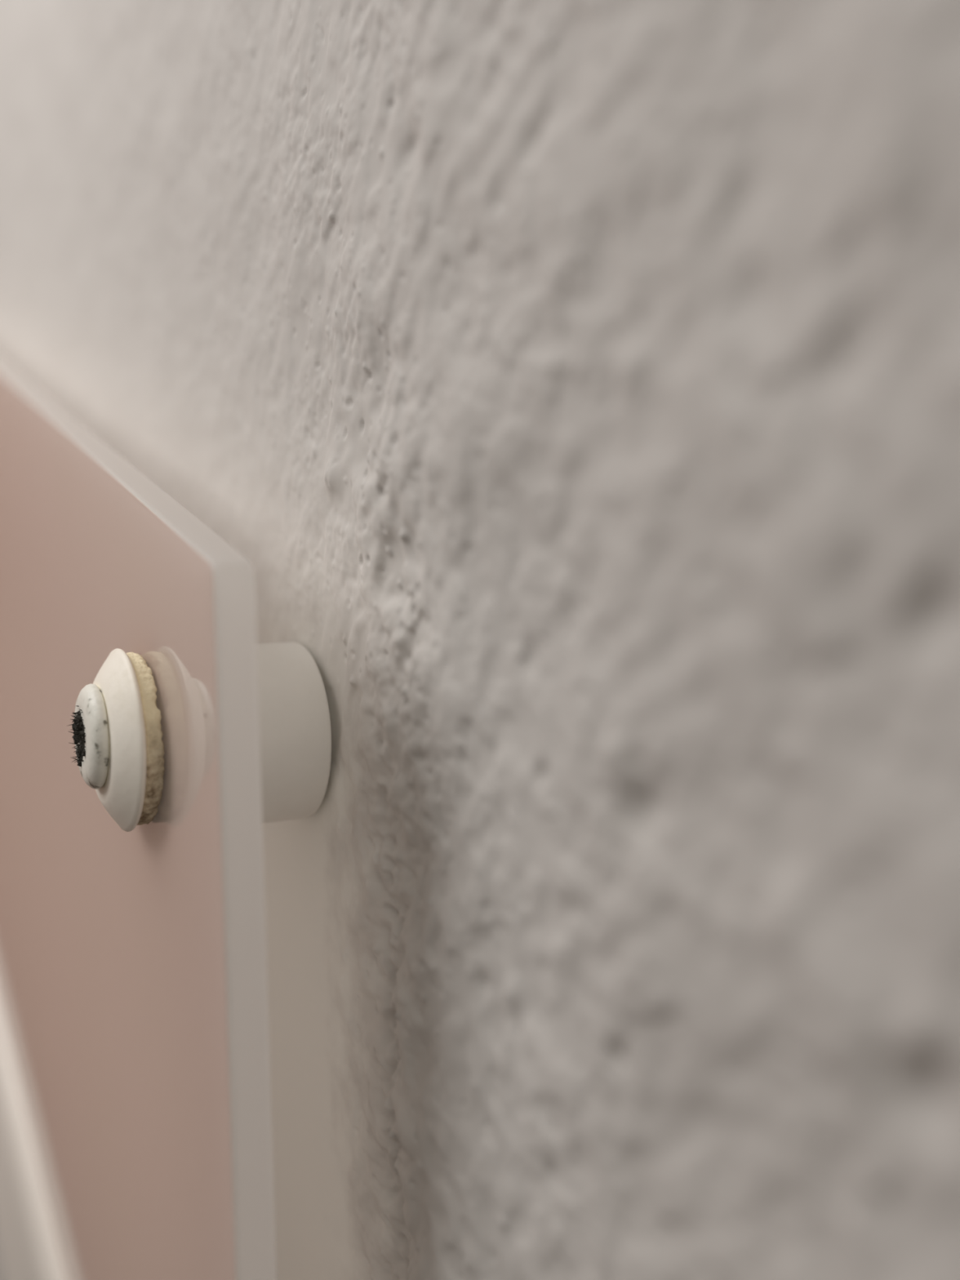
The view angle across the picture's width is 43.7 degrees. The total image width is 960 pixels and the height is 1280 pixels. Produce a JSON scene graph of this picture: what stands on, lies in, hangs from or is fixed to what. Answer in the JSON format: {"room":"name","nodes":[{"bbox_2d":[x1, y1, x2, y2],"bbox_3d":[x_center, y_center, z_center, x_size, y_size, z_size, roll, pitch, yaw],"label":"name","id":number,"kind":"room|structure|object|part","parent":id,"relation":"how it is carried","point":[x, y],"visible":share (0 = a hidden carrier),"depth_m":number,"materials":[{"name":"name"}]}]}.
{"room":"bathroom","nodes":[
{"label":"bathroom","id":0,"kind":"room"},
{"bbox_2d":[0,0,959,1279],"bbox_3d":[-0.070,0.140,0.312,0.101,2.110,1.616,-3,3,-29],"label":"wall","id":1,"kind":"structure","parent":0,"point":[575,383],"depth_m":0.06,"materials":[{"name":"white paint"}]},
{"bbox_2d":[0,358,275,1279],"bbox_3d":[-0.092,0.010,0.209,0.008,0.219,0.306,-3,3,-29],"label":"sign panel","id":2,"kind":"object","parent":1,"relation":"attached to","point":[135,1123],"depth_m":0.10,"materials":[{"name":"pink plastic"}]},
{"bbox_3d":[-0.028,0.008,0.091,0.006,0.014,0.014,-3,3,-29],"label":"screw cap","id":3,"kind":"part","parent":2,"relation":"part of","materials":[{"name":"white plastic"}]},
{"bbox_2d":[93,648,146,831],"bbox_3d":[-0.028,0.008,0.091,0.002,0.014,0.014,-3,3,-29],"label":"washer","id":4,"kind":"object","parent":2,"relation":"in","point":[120,686],"depth_m":0.09,"materials":[{"name":"white plastic"}]},
{"bbox_2d":[257,641,331,823],"bbox_3d":[-0.019,0.008,0.096,0.010,0.014,0.014,-3,3,-29],"label":"spacer","id":5,"kind":"object","parent":2,"relation":"attached to","point":[295,720],"visible":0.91,"depth_m":0.09,"materials":[{"name":"white plastic"}]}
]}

